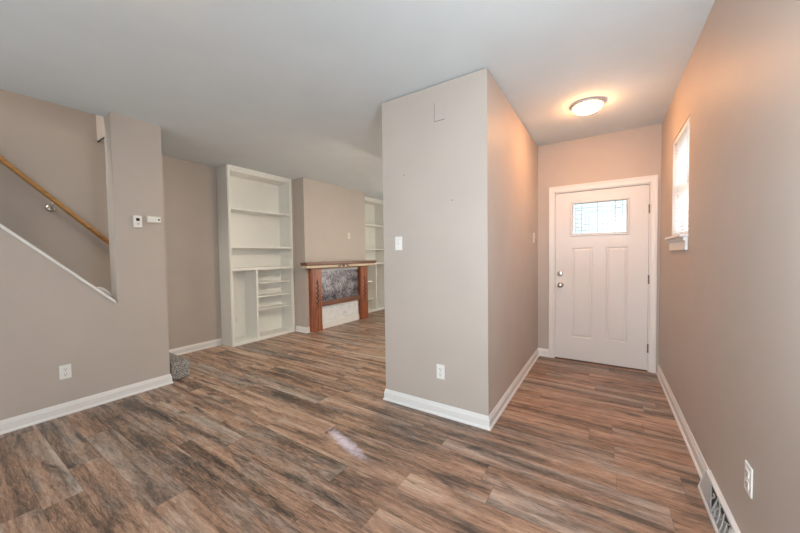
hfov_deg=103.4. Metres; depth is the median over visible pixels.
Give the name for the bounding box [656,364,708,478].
baseboard
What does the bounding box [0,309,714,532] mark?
floor
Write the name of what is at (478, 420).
baseboard
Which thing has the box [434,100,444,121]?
blank cover plate
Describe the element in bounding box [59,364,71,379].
power outlet
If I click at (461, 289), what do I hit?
wall partition
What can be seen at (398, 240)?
light switch
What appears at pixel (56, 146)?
wall
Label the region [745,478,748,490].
receptacle
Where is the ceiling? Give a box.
[0,0,714,200]
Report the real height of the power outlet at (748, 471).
0.118 m
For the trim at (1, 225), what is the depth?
2.60 m
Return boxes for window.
[665,196,687,250]
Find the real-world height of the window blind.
0.823 m
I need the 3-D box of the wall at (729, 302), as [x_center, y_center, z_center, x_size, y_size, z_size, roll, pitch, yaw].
[0.911,-0.053,0.371,0.150,2.662,7.059,0,2,33]
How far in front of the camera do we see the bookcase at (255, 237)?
5.13 m
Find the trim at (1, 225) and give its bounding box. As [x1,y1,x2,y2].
[0,224,115,302]
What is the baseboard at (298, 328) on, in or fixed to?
attached to the wall at (323, 214)
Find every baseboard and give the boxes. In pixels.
[0,374,173,434]
[169,338,221,354]
[296,326,309,332]
[383,348,538,430]
[538,348,548,356]
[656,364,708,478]
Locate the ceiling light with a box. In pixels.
[570,97,604,114]
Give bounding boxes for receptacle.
[745,467,748,478]
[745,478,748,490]
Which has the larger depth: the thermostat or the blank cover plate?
the thermostat
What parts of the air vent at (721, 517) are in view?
panel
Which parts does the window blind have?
ladder cord, ladder cord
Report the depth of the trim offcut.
2.95 m
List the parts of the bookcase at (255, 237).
panel, rail, shelf, shelf, counter shelf, board, shelf, shelf, shelf, panel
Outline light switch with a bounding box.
[395,236,401,249]
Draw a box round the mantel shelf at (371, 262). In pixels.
[300,260,375,265]
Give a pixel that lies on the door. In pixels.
(603, 251)
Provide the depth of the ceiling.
2.22 m
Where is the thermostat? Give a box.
[133,215,141,227]
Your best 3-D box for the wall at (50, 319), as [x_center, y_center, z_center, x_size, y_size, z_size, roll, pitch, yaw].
[-3.635,-0.031,1.591,0.178,2.662,4.138,0,2,33]
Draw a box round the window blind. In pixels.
[674,117,689,234]
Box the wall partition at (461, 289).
[382,68,537,415]
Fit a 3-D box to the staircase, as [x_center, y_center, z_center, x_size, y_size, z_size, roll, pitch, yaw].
[-3.827,-0.675,2.102,1.011,3.920,3.860,0,2,33]
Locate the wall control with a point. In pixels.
(150, 219)
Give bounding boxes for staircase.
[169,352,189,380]
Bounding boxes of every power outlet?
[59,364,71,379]
[437,364,444,379]
[744,460,752,498]
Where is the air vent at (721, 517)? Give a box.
[698,469,740,532]
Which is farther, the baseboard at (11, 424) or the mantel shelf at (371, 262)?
the mantel shelf at (371, 262)
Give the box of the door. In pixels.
[549,175,657,372]
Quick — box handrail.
[0,155,108,244]
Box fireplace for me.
[300,260,375,332]
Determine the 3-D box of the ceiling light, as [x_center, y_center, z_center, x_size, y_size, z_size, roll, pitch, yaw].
[1.706,-1.441,2.876,0.276,0.074,0.276,0,2,33]
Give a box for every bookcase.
[216,164,294,346]
[365,197,384,312]
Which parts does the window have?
sill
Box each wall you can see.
[0,89,221,349]
[0,112,169,419]
[291,177,365,330]
[538,123,661,371]
[659,0,799,532]
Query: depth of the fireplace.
5.99 m
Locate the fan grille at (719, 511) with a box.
[709,483,730,532]
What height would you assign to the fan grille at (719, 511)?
0.087 m
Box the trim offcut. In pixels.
[97,287,111,295]
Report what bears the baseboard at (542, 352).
attached to the wall at (636, 152)
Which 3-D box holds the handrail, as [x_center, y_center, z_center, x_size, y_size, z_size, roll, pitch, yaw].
[-3.981,-1.354,2.693,0.103,2.552,2.492,0,2,33]
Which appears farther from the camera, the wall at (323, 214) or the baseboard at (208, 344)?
the wall at (323, 214)
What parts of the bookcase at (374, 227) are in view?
panel, rail, shelf, board, panel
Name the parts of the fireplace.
post, bed moulding, tile panel, tile panel, hearth baseboard, cross rail, post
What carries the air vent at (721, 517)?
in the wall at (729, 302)
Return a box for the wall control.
[147,216,160,222]
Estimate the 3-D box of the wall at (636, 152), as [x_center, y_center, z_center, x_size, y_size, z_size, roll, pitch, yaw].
[2.367,-0.183,3.716,1.363,2.662,0.140,0,2,33]
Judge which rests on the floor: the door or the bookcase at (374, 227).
the bookcase at (374, 227)
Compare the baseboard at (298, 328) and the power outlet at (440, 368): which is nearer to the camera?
the power outlet at (440, 368)
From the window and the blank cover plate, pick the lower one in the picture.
the window
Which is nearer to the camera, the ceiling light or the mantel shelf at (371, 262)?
the ceiling light
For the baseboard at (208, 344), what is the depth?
4.48 m

